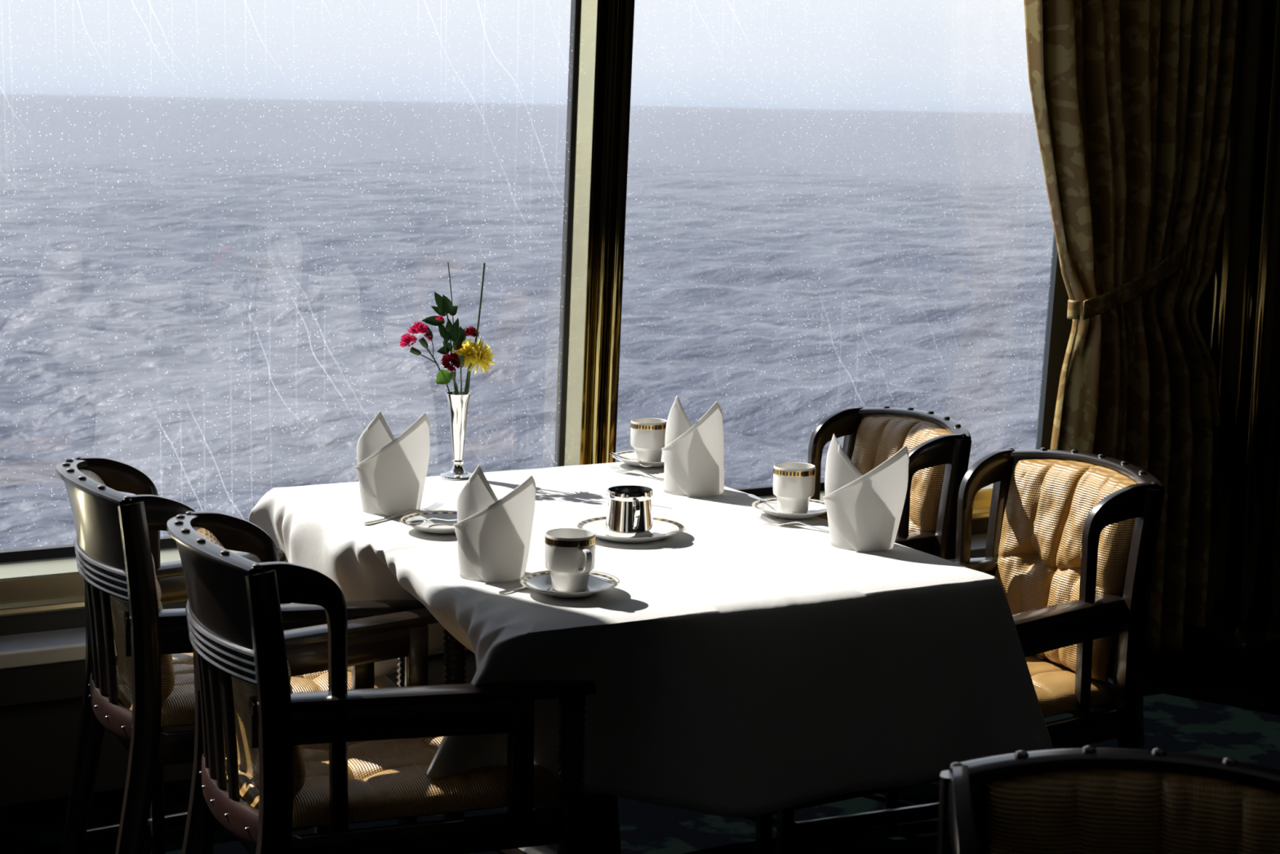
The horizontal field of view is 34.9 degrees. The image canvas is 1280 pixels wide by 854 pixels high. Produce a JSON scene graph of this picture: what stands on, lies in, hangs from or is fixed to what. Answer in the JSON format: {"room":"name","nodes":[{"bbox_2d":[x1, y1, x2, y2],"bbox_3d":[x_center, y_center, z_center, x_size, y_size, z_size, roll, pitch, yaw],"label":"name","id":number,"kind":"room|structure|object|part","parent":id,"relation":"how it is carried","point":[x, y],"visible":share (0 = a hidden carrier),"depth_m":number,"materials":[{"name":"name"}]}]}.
{"room":"ship interior","nodes":[
{"label":"ship interior","id":0,"kind":"room"},
{"bbox_2d":[0,647,1279,853],"bbox_3d":[0.256,1.230,2.307,7.500,0.100,6.100,-4,10,-28],"label":"floor","id":1,"kind":"structure","parent":0,"point":[1193,703],"depth_m":4.44,"materials":[{"name":"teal carpet"}]},
{"bbox_2d":[56,456,426,853],"bbox_3d":[-0.760,0.489,3.760,0.587,0.875,0.563,-3,10,-26],"label":"armchair","id":2,"kind":"object","parent":1,"relation":"on","point":[117,542],"visible":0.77,"depth_m":3.55,"materials":[{"name":"dark wood"},{"name":"tan ribbed fabric"},{"name":"red brown wood"}]},
{"bbox_3d":[-1.054,0.484,3.837,0.116,0.850,0.040,-3,10,-26],"label":"leg","id":3,"kind":"part","parent":2,"relation":"part of","materials":[{"name":"brown wood"}]},
{"bbox_3d":[-0.975,0.091,3.585,0.089,0.030,0.424,-3,10,-26],"label":"rail","id":4,"kind":"part","parent":2,"relation":"part of","materials":[{"name":"brown wood"}]},
{"bbox_3d":[-0.969,0.175,3.602,0.087,0.188,0.414,-3,10,-26],"label":"panel","id":5,"kind":"part","parent":2,"relation":"part of","materials":[{"name":"brown wood"}]},
{"bbox_3d":[-0.967,0.244,3.615,0.056,0.051,0.411,-3,10,-26],"label":"bead moulding","id":6,"kind":"part","parent":2,"relation":"part of","materials":[{"name":"brown wood"}]},
{"bbox_3d":[-0.952,0.501,3.665,0.052,0.055,0.378,-3,10,-26],"label":"rail","id":7,"kind":"part","parent":2,"relation":"part of","materials":[{"name":"leather"}]},
{"bbox_2d":[78,469,175,702],"bbox_3d":[-0.937,0.273,3.634,0.149,0.379,0.344,-3,10,-26],"label":"chair back","id":8,"kind":"object","parent":2,"relation":"on","point":[101,565],"depth_m":3.55,"materials":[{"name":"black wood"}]},
{"bbox_3d":[-0.877,0.543,3.484,0.117,0.850,0.040,-3,10,-26],"label":"leg","id":9,"kind":"part","parent":2,"relation":"part of","materials":[{"name":"brown wood"}]},
{"bbox_3d":[-0.725,0.517,3.782,0.504,0.055,0.494,-3,10,-26],"label":"seat frame","id":10,"kind":"part","parent":2,"relation":"part of","materials":[{"name":"brown wood"}]},
{"bbox_3d":[-0.818,0.262,3.929,0.523,0.022,0.052,-6,11,-37],"label":"armrest","id":11,"kind":"part","parent":2,"relation":"part of","materials":[{"name":"brown wood"}]},
{"bbox_2d":[115,653,396,726],"bbox_3d":[-0.722,0.465,3.774,0.476,0.052,0.423,-3,10,-26],"label":"seat cushion","id":12,"kind":"object","parent":2,"relation":"on","point":[175,707],"depth_m":3.63,"materials":[{"name":"beige fabric"}]},
{"bbox_3d":[-0.632,0.324,3.559,0.523,0.022,0.052,-1,9,-15],"label":"armrest","id":13,"kind":"part","parent":2,"relation":"part of","materials":[{"name":"brown wood"}]},
{"bbox_3d":[-0.644,0.560,4.118,0.036,0.622,0.036,-3,10,-26],"label":"leg","id":14,"kind":"part","parent":2,"relation":"part of","materials":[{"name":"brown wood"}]},
{"bbox_3d":[-0.418,0.636,3.667,0.036,0.622,0.036,-3,10,-26],"label":"leg","id":15,"kind":"part","parent":2,"relation":"part of","materials":[{"name":"brown wood"}]},
{"bbox_2d":[166,511,596,853],"bbox_3d":[-0.450,0.571,3.279,0.587,0.875,0.563,-3,10,-26],"label":"armchair","id":16,"kind":"object","parent":1,"relation":"on","point":[338,757],"visible":0.98,"depth_m":3.10,"materials":[{"name":"dark wood"},{"name":"tan ribbed fabric"},{"name":"red brown wood"}]},
{"bbox_3d":[-0.743,0.566,3.359,0.116,0.850,0.040,-3,10,-26],"label":"leg","id":17,"kind":"part","parent":16,"relation":"part of","materials":[{"name":"brown wood"}]},
{"bbox_3d":[-0.667,0.172,3.106,0.089,0.030,0.424,-3,10,-26],"label":"rail","id":18,"kind":"part","parent":16,"relation":"part of","materials":[{"name":"brown wood"}]},
{"bbox_3d":[-0.660,0.257,3.124,0.087,0.188,0.414,-3,10,-26],"label":"panel","id":19,"kind":"part","parent":16,"relation":"part of","materials":[{"name":"brown wood"}]},
{"bbox_3d":[-0.658,0.326,3.136,0.056,0.051,0.411,-3,10,-26],"label":"bead moulding","id":20,"kind":"part","parent":16,"relation":"part of","materials":[{"name":"brown wood"}]},
{"bbox_3d":[-0.643,0.582,3.187,0.052,0.055,0.378,-3,10,-26],"label":"rail","id":21,"kind":"part","parent":16,"relation":"part of","materials":[{"name":"red leather"}]},
{"bbox_2d":[191,525,306,797],"bbox_3d":[-0.628,0.355,3.156,0.149,0.379,0.344,-3,10,-26],"label":"cushion","id":22,"kind":"object","parent":16,"relation":"on","point":[222,641],"depth_m":3.08,"materials":[{"name":"beige fabric"}]},
{"bbox_3d":[-0.570,0.625,3.005,0.116,0.850,0.040,-3,10,-26],"label":"leg","id":23,"kind":"part","parent":16,"relation":"part of","materials":[{"name":"brown wood"}]},
{"bbox_3d":[-0.506,0.344,3.449,0.523,0.022,0.052,-6,11,-37],"label":"armrest","id":24,"kind":"part","parent":16,"relation":"part of","materials":[{"name":"brown wood"}]},
{"bbox_2d":[225,736,559,827],"bbox_3d":[-0.412,0.547,3.293,0.476,0.052,0.423,-3,10,-26],"label":"seat cushion","id":25,"kind":"object","parent":16,"relation":"on","point":[388,779],"depth_m":3.15,"materials":[{"name":"beige fabric"}]},
{"bbox_3d":[-0.415,0.599,3.301,0.504,0.055,0.494,-3,10,-26],"label":"seat frame","id":26,"kind":"part","parent":16,"relation":"part of","materials":[{"name":"brown wood"}]},
{"bbox_3d":[-0.324,0.406,3.078,0.523,0.022,0.052,-1,9,-14],"label":"armrest","id":27,"kind":"part","parent":16,"relation":"part of","materials":[{"name":"brown wood"}]},
{"bbox_3d":[-0.332,0.642,3.637,0.036,0.622,0.036,-3,10,-26],"label":"leg","id":28,"kind":"part","parent":16,"relation":"part of","materials":[{"name":"brown wood"}]},
{"bbox_3d":[-0.110,0.719,3.183,0.036,0.622,0.036,-3,10,-26],"label":"leg","id":29,"kind":"part","parent":16,"relation":"part of","materials":[{"name":"brown wood"}]},
{"bbox_2d":[499,793,621,853],"bbox_3d":[-0.080,0.558,3.797,0.758,0.748,1.113,-4,10,-28],"label":"dining table","id":30,"kind":"object","parent":1,"relation":"on","point":[602,835],"visible":0.09,"depth_m":3.79,"materials":[{"name":"brown wood"}]},
{"bbox_2d":[248,462,1053,817],"bbox_3d":[-0.074,0.345,3.761,1.065,0.334,1.357,-4,10,-28],"label":"tablecloth","id":31,"kind":"object","parent":30,"relation":"on","point":[740,664],"visible":0.69,"depth_m":3.28,"materials":[{"name":"white fabric"}]},
{"bbox_2d":[354,411,430,516],"bbox_3d":[-0.465,0.062,3.826,0.140,0.195,0.106,0,9,-7],"label":"napkin","id":32,"kind":"object","parent":31,"relation":"on","point":[391,471],"visible":1,"depth_m":3.79,"materials":[{"name":"white fabric"}]},
{"bbox_2d":[363,502,444,524],"bbox_3d":[-0.441,0.160,3.793,0.024,0.011,0.203,8,11,37],"label":"fork","id":33,"kind":"object","parent":31,"relation":"on","point":[429,507],"visible":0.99,"depth_m":3.80,"materials":[{"name":"silver metal"}]},
{"bbox_3d":[-0.454,0.163,3.775,0.024,0.011,0.158,8,11,37],"label":"handle","id":34,"kind":"part","parent":33,"relation":"part of","materials":[{"name":"silver metal"}]},
{"bbox_2d":[400,510,457,533],"bbox_3d":[-0.355,0.176,3.674,0.157,0.020,0.157,8,11,38],"label":"saucer","id":35,"kind":"object","parent":31,"relation":"on","point":[431,526],"visible":0.7,"depth_m":3.70,"materials":[{"name":"white ceramic"}]},
{"bbox_2d":[406,517,457,525],"bbox_3d":[-0.353,0.170,3.671,0.135,0.013,0.026,-1,9,-11],"label":"teaspoon","id":36,"kind":"object","parent":35,"relation":"on","point":[419,522],"visible":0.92,"depth_m":3.67,"materials":[{"name":"silver metal"}]},
{"bbox_2d":[406,519,427,525],"bbox_3d":[-0.400,0.173,3.662,0.038,0.007,0.026,-6,10,-12],"label":"bowl","id":37,"kind":"object","parent":36,"relation":"on","point":[419,522],"depth_m":3.67,"materials":[{"name":"silver metal"}]},
{"bbox_3d":[-0.336,0.166,3.675,0.100,0.006,0.012,-1,9,-13],"label":"handle","id":38,"kind":"part","parent":36,"relation":"part of","materials":[{"name":"silver metal"}]},
{"bbox_2d":[439,391,472,479],"bbox_3d":[-0.375,0.017,4.190,0.075,0.174,0.075,-4,10,-28],"label":"bud vase","id":39,"kind":"object","parent":31,"relation":"on","point":[458,405],"visible":0.96,"depth_m":4.17,"materials":[{"name":"silver metal"}]},
{"bbox_2d":[399,321,450,394],"bbox_3d":[-0.431,-0.106,4.159,0.122,0.224,0.047,0,9,-4],"label":"carnation spray","id":40,"kind":"object","parent":39,"relation":"in","point":[406,339],"visible":1,"depth_m":4.14,"materials":[{"name":"pink"}]},
{"bbox_3d":[-0.404,-0.079,4.169,0.067,0.169,0.007,-1,9,-13],"label":"stem","id":41,"kind":"part","parent":40,"relation":"part of","materials":[{"name":"green plant"}]},
{"bbox_2d":[422,291,466,395],"bbox_3d":[-0.401,-0.135,4.158,0.090,0.283,0.027,1,9,-1],"label":"leafy branch","id":42,"kind":"object","parent":39,"relation":"in","point":[455,333],"visible":1,"depth_m":4.15,"materials":[{"name":"green plant"}]},
{"bbox_3d":[-0.387,-0.126,4.168,0.033,0.263,0.005,1,9,0],"label":"stem","id":43,"kind":"part","parent":42,"relation":"part of","materials":[{"name":"green plant"}]},
{"bbox_2d":[435,315,457,395],"bbox_3d":[-0.396,-0.112,4.163,0.050,0.237,0.022,-4,10,-28],"label":"bud","id":44,"kind":"object","parent":39,"relation":"in","point":[442,328],"visible":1,"depth_m":4.14,"materials":[{"name":"green plant"}]},
{"bbox_3d":[-0.388,-0.098,4.164,0.038,0.208,0.007,-4,10,-28],"label":"stem","id":45,"kind":"part","parent":44,"relation":"part of","materials":[{"name":"green plant"}]},
{"bbox_2d":[440,351,460,395],"bbox_3d":[-0.381,-0.073,4.152,0.048,0.164,0.038,-4,10,-28],"label":"carnation","id":46,"kind":"object","parent":39,"relation":"in","point":[452,357],"visible":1,"depth_m":4.14,"materials":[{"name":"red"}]},
{"bbox_3d":[-0.378,-0.055,4.170,0.004,0.122,0.023,6,10,28],"label":"stem","id":47,"kind":"part","parent":46,"relation":"part of","materials":[{"name":"green plant"}]},
{"bbox_2d":[447,262,455,380],"bbox_3d":[-0.382,-0.166,4.167,0.027,0.342,0.005,5,10,23],"label":"grass stem","id":48,"kind":"object","parent":39,"relation":"in","point":[447,262],"visible":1,"depth_m":4.15,"materials":[{"name":"green plant"}]},
{"bbox_2d":[455,344,464,395],"bbox_3d":[-0.371,-0.081,4.158,0.020,0.178,0.035,-2,9,-16],"label":"bud","id":49,"kind":"object","parent":39,"relation":"in","point":[460,357],"visible":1,"depth_m":4.14,"materials":[{"name":"green plant"}]},
{"bbox_3d":[-0.366,-0.061,4.166,0.009,0.137,0.029,-2,9,-17],"label":"stem","id":50,"kind":"part","parent":49,"relation":"part of","materials":[{"name":"green plant"}]},
{"bbox_2d":[463,326,479,394],"bbox_3d":[-0.351,-0.103,4.185,0.043,0.213,0.036,2,9,5],"label":"carnation","id":51,"kind":"object","parent":39,"relation":"in","point":[472,331],"visible":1,"depth_m":4.17,"materials":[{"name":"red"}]},
{"bbox_3d":[-0.359,-0.083,4.178,0.031,0.176,0.010,-4,10,-30],"label":"stem","id":52,"kind":"part","parent":51,"relation":"part of","materials":[{"name":"green plant"}]},
{"bbox_2d":[451,338,495,394],"bbox_3d":[-0.337,-0.088,4.165,0.087,0.191,0.068,-4,10,-28],"label":"chrysanthemum","id":53,"kind":"object","parent":39,"relation":"in","point":[473,353],"visible":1,"depth_m":4.15,"materials":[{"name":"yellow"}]},
{"bbox_3d":[-0.361,-0.066,4.176,0.028,0.144,0.004,1,9,0],"label":"stem","id":54,"kind":"part","parent":53,"relation":"part of","materials":[{"name":"green plant"}]},
{"bbox_2d":[465,262,485,394],"bbox_3d":[-0.346,-0.165,4.167,0.057,0.342,0.007,-1,9,-11],"label":"grass stem","id":55,"kind":"object","parent":39,"relation":"in","point":[484,264],"visible":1,"depth_m":4.16,"materials":[{"name":"green plant"}]},
{"bbox_2d":[453,464,536,582],"bbox_3d":[-0.236,0.150,3.320,0.132,0.189,0.106,0,9,-4],"label":"napkin","id":56,"kind":"object","parent":31,"relation":"on","point":[493,535],"visible":1,"depth_m":3.28,"materials":[{"name":"white fabric"}]},
{"bbox_2d":[498,586,527,593],"bbox_3d":[-0.154,0.246,3.284,0.024,0.011,0.203,9,12,40],"label":"fork","id":57,"kind":"object","parent":31,"relation":"on","point":[507,591],"visible":0.18,"depth_m":3.23,"materials":[{"name":"silver metal"}]},
{"bbox_2d":[520,569,619,598],"bbox_3d":[-0.111,0.253,3.221,0.157,0.020,0.157,-4,10,-28],"label":"saucer","id":58,"kind":"object","parent":31,"relation":"on","point":[539,581],"visible":0.72,"depth_m":3.23,"materials":[{"name":"white ceramic"}]},
{"bbox_2d":[544,528,595,592],"bbox_3d":[-0.111,0.213,3.204,0.080,0.090,0.100,2,9,4],"label":"coffee cup","id":59,"kind":"object","parent":58,"relation":"on","point":[570,553],"visible":1,"depth_m":3.19,"materials":[{"name":"white ceramic"}]},
{"bbox_3d":[-0.085,0.209,3.167,0.011,0.040,0.032,-4,10,-28],"label":"handle","id":60,"kind":"part","parent":59,"relation":"part of","materials":[{"name":"white ceramic"}]},
{"bbox_2d":[589,573,619,584],"bbox_3d":[-0.080,0.234,3.245,0.026,0.010,0.135,-7,12,-42],"label":"teaspoon","id":61,"kind":"object","parent":58,"relation":"on","point":[590,574],"visible":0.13,"depth_m":3.21,"materials":[{"name":"silver metal"}]},
{"bbox_2d":[575,515,685,542],"bbox_3d":[-0.017,0.187,3.656,0.198,0.018,0.198,-4,10,-28],"label":"plate","id":62,"kind":"object","parent":31,"relation":"on","point":[664,527],"visible":0.67,"depth_m":3.67,"materials":[{"name":"white ceramic"}]},
{"bbox_2d":[604,484,653,537],"bbox_3d":[-0.019,0.151,3.648,0.090,0.080,0.091,6,10,29],"label":"creamer","id":63,"kind":"object","parent":62,"relation":"on","point":[629,512],"visible":0.99,"depth_m":3.62,"materials":[{"name":"silver metal"}]},
{"bbox_3d":[-0.007,0.155,3.601,0.009,0.055,0.025,-1,9,-14],"label":"handle","id":64,"kind":"part","parent":63,"relation":"part of","materials":[{"name":"silver metal"}]},
{"bbox_2d":[608,464,663,480],"bbox_3d":[0.009,0.097,4.244,0.024,0.011,0.203,-8,13,-44],"label":"fork","id":65,"kind":"object","parent":31,"relation":"on","point":[620,469],"visible":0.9,"depth_m":4.26,"materials":[{"name":"silver metal"}]},
{"bbox_3d":[0.025,0.100,4.228,0.024,0.011,0.158,-8,13,-44],"label":"handle","id":66,"kind":"part","parent":65,"relation":"part of","materials":[{"name":"silver metal"}]},
{"bbox_2d":[612,449,664,467],"bbox_3d":[0.018,0.072,4.380,0.157,0.020,0.157,5,10,21],"label":"saucer","id":67,"kind":"object","parent":31,"relation":"on","point":[629,454],"visible":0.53,"depth_m":4.35,"materials":[{"name":"white ceramic"}]},
{"bbox_2d":[609,452,652,467],"bbox_3d":[-0.018,0.071,4.336,0.026,0.015,0.135,-5,11,-35],"label":"teaspoon","id":68,"kind":"object","parent":67,"relation":"on","point":[646,465],"visible":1,"depth_m":4.31,"materials":[{"name":"silver metal"}]},
{"bbox_3d":[-0.031,0.065,4.347,0.012,0.007,0.100,-6,12,-39],"label":"handle","id":69,"kind":"part","parent":68,"relation":"part of","materials":[{"name":"silver metal"}]},
{"bbox_2d":[637,461,652,467],"bbox_3d":[0.010,0.081,4.298,0.026,0.007,0.038,-6,18,-39],"label":"bowl","id":70,"kind":"object","parent":68,"relation":"on","point":[646,465],"depth_m":4.30,"materials":[{"name":"silver metal"}]},
{"bbox_2d":[630,417,666,462],"bbox_3d":[0.021,0.029,4.383,0.080,0.090,0.100,3,9,15],"label":"coffee cup","id":71,"kind":"object","parent":67,"relation":"on","point":[647,435],"visible":0.83,"depth_m":4.34,"materials":[{"name":"white ceramic"}]},
{"bbox_2d":[661,395,724,497],"bbox_3d":[0.108,0.032,4.080,0.126,0.197,0.121,1,9,2],"label":"napkin","id":72,"kind":"object","parent":31,"relation":"on","point":[693,455],"visible":1,"depth_m":4.04,"materials":[{"name":"white fabric"}]},
{"bbox_2d":[751,497,826,519],"bbox_3d":[0.290,0.158,3.864,0.157,0.020,0.157,9,12,41],"label":"saucer","id":73,"kind":"object","parent":31,"relation":"on","point":[816,507],"visible":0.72,"depth_m":3.87,"materials":[{"name":"white ceramic"}]},
{"bbox_2d":[747,493,795,512],"bbox_3d":[0.256,0.147,3.889,0.026,0.019,0.135,-6,11,-36],"label":"teaspoon","id":74,"kind":"object","parent":73,"relation":"on","point":[749,495],"visible":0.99,"depth_m":3.91,"materials":[{"name":"silver metal"}]},
{"bbox_3d":[0.242,0.140,3.899,0.012,0.009,0.100,-7,12,-40],"label":"handle","id":75,"kind":"part","parent":74,"relation":"part of","materials":[{"name":"silver metal"}]},
{"bbox_2d":[773,462,815,513],"bbox_3d":[0.284,0.116,3.864,0.100,0.090,0.080,8,12,39],"label":"coffee cup","id":76,"kind":"object","parent":73,"relation":"on","point":[793,482],"visible":0.95,"depth_m":3.83,"materials":[{"name":"white ceramic"}]},
{"bbox_2d":[757,515,829,532],"bbox_3d":[0.307,0.181,3.748,0.203,0.011,0.024,7,11,34],"label":"fork","id":77,"kind":"object","parent":31,"relation":"on","point":[766,519],"visible":0.89,"depth_m":3.77,"materials":[{"name":"silver metal"}]},
{"bbox_3d":[0.326,0.184,3.735,0.158,0.011,0.024,7,11,33],"label":"handle","id":78,"kind":"part","parent":77,"relation":"part of","materials":[{"name":"silver metal"}]},
{"bbox_2d":[822,433,909,551],"bbox_3d":[0.398,0.112,3.599,0.150,0.200,0.110,2,9,6],"label":"napkin","id":79,"kind":"object","parent":31,"relation":"on","point":[864,512],"visible":1,"depth_m":3.56,"materials":[{"name":"white fabric"}]},
{"bbox_2d":[755,405,972,853],"bbox_3d":[0.379,0.410,4.396,0.587,0.875,0.563,-3,10,-25],"label":"armchair","id":80,"kind":"object","parent":1,"relation":"on","point":[939,446],"visible":0.25,"depth_m":4.30,"materials":[{"name":"brown wood"}]},
{"bbox_3d":[0.255,0.584,4.078,0.036,0.622,0.036,-3,10,-25],"label":"leg","id":81,"kind":"part","parent":80,"relation":"part of","materials":[{"name":"brown wood"}]},
{"bbox_3d":[0.498,0.381,4.674,0.116,0.850,0.040,-3,10,-25],"label":"leg","id":82,"kind":"part","parent":80,"relation":"part of","materials":[{"name":"brown wood"}]},
{"bbox_3d":[0.601,0.071,4.448,0.087,0.188,0.414,-3,10,-25],"label":"panel","id":83,"kind":"part","parent":80,"relation":"part of","materials":[{"name":"beige fabric"}]},
{"bbox_2d":[851,414,951,533],"bbox_3d":[0.566,0.173,4.448,0.149,0.379,0.344,-3,10,-25],"label":"cushion","id":84,"kind":"object","parent":80,"relation":"on","point":[875,438],"depth_m":4.41,"materials":[{"name":"beige fabric"}]},
{"bbox_3d":[0.611,-0.015,4.438,0.089,0.030,0.424,-3,10,-25],"label":"rail","id":85,"kind":"part","parent":80,"relation":"part of","materials":[{"name":"brown wood"}]},
{"bbox_3d":[0.441,0.248,4.165,0.523,0.022,0.052,-6,11,-37],"label":"armrest","id":86,"kind":"part","parent":80,"relation":"part of","materials":[{"name":"brown wood"}]},
{"bbox_3d":[0.671,0.441,4.319,0.116,0.850,0.040,-3,10,-25],"label":"leg","id":87,"kind":"part","parent":80,"relation":"part of","materials":[{"name":"brown wood"}]},
{"bbox_2d":[776,447,1164,853],"bbox_3d":[0.641,0.501,3.854,0.587,0.875,0.563,-4,10,-29],"label":"armchair","id":88,"kind":"object","parent":1,"relation":"on","point":[1068,531],"visible":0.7,"depth_m":3.81,"materials":[{"name":"beige fabric"}]},
{"bbox_3d":[0.289,0.602,3.968,0.036,0.622,0.036,-4,10,-29],"label":"leg","id":89,"kind":"part","parent":88,"relation":"part of","materials":[{"name":"brown wood"}]},
{"bbox_3d":[0.512,0.278,3.986,0.523,0.022,0.052,-2,9,-18],"label":"armrest","id":90,"kind":"part","parent":88,"relation":"part of","materials":[{"name":"brown wood"}]},
{"bbox_3d":[0.742,0.470,4.139,0.116,0.850,0.040,-4,10,-29],"label":"leg","id":91,"kind":"part","parent":88,"relation":"part of","materials":[{"name":"brown wood"}]},
{"bbox_3d":[0.606,0.533,3.840,0.504,0.055,0.494,-4,10,-29],"label":"seat frame","id":92,"kind":"part","parent":88,"relation":"part of","materials":[{"name":"brown wood"}]},
{"bbox_2d":[994,458,1137,681],"bbox_3d":[0.822,0.262,3.917,0.149,0.379,0.344,-4,10,-29],"label":"cushion","id":93,"kind":"object","parent":88,"relation":"on","point":[1044,505],"depth_m":3.90,"materials":[{"name":"beige fabric"}]},
{"bbox_3d":[0.717,0.339,3.627,0.523,0.022,0.052,-7,12,-40],"label":"armrest","id":94,"kind":"part","parent":88,"relation":"part of","materials":[{"name":"brown wood"}]},
{"bbox_2d":[1025,655,1112,717],"bbox_3d":[0.605,0.481,3.830,0.476,0.052,0.423,-4,10,-29],"label":"seat cushion","id":95,"kind":"object","parent":88,"relation":"on","point":[1059,690],"depth_m":3.76,"materials":[{"name":"beige fabric"}]},
{"bbox_3d":[0.828,0.488,3.959,0.052,0.055,0.378,-4,10,-29],"label":"rail","id":96,"kind":"part","parent":88,"relation":"part of","materials":[{"name":"beige fabric"}]},
{"bbox_3d":[0.856,0.160,3.919,0.087,0.188,0.414,-4,10,-29],"label":"panel","id":97,"kind":"part","parent":88,"relation":"part of","materials":[{"name":"beige fabric"}]},
{"bbox_3d":[0.866,0.074,3.910,0.089,0.030,0.424,-4,10,-29],"label":"rail","id":98,"kind":"part","parent":88,"relation":"part of","materials":[{"name":"brown wood"}]},
{"bbox_3d":[0.938,0.528,3.796,0.116,0.850,0.040,-4,10,-29],"label":"leg","id":99,"kind":"part","parent":88,"relation":"part of","materials":[{"name":"brown wood"}]},
{"bbox_2d":[937,745,1279,853],"bbox_3d":[0.470,0.806,1.909,0.563,0.875,0.587,3,9,12],"label":"armchair","id":100,"kind":"object","parent":1,"relation":"on","point":[1088,799],"visible":1,"depth_m":2.06,"materials":[{"name":"brown wood"}]},
{"bbox_3d":[0.324,0.774,2.174,0.040,0.850,0.116,3,9,12],"label":"leg","id":101,"kind":"part","parent":100,"relation":"part of","materials":[{"name":"brown wood"}]},
{"bbox_3d":[0.531,0.357,2.084,0.424,0.030,0.089,3,9,12],"label":"rail","id":102,"kind":"part","parent":100,"relation":"part of","materials":[{"name":"brown wood"}]},
{"bbox_2d":[985,767,1279,853],"bbox_3d":[0.518,0.549,2.069,0.344,0.379,0.149,3,9,12],"label":"cushion","id":103,"kind":"object","parent":100,"relation":"on","point":[1028,810],"depth_m":2.06,"materials":[{"name":"beige fabric"}]},
{"bbox_2d":[1023,0,1238,655],"bbox_3d":[1.342,-0.735,5.505,0.750,2.780,0.125,-4,10,-28],"label":"curtain","id":104,"kind":"object","parent":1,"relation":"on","point":[1131,100],"visible":0.73,"depth_m":5.52,"materials":[{"name":"beige fabric"}]},
{"bbox_2d":[1182,0,1279,670],"bbox_3d":[1.810,-0.828,5.738,0.500,2.950,0.470,-4,10,-28],"label":"wall","id":105,"kind":"structure","parent":1,"relation":"on","point":[1238,308],"depth_m":5.67,"materials":[{"name":"polished bronze metal"}]},
{"bbox_3d":[-1.079,-0.695,4.548,7.500,2.950,0.380,-4,10,-28],"label":"wall window","id":106,"kind":"structure","parent":0,"visible":0},
{"bbox_2d":[0,0,572,540],"bbox_3d":[-0.870,-0.834,4.525,1.642,2.240,0.117,-4,10,-28],"label":"window","id":107,"kind":"structure","parent":106,"relation":"attached to","point":[66,0],"depth_m":4.67,"materials":[{"name":"clear glass"}]},
{"bbox_2d":[0,0,1072,805],"bbox_3d":[-1.013,-0.595,4.437,7.500,2.790,0.263,-4,10,-28],"label":"wall","id":108,"kind":"structure","parent":106,"relation":"attached to","point":[677,2],"depth_m":4.87,"materials":[{"name":"beige paint"}]},
{"bbox_2d":[0,546,986,668],"bbox_3d":[-0.979,0.469,4.506,7.500,0.033,0.023,-4,10,-28],"label":"trim","id":109,"kind":"structure","parent":108,"relation":"attached to","point":[70,652],"depth_m":4.34,"materials":[{"name":"beige"}]},
{"bbox_3d":[-0.129,-0.869,4.864,0.002,2.250,0.218,-4,10,-28],"label":"plate","id":110,"kind":"part","parent":108,"relation":"part of","materials":[{"name":"beige metal"}]},
{"label":"outside","id":111,"kind":"structure","parent":0,"visible":0},
{"bbox_2d":[0,93,1053,550],"bbox_3d":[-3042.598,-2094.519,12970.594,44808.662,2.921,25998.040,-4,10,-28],"label":"sea","id":112,"kind":"structure","parent":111,"point":[698,245],"depth_m":180.18,"materials":[{"name":"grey liquid"}]}
]}

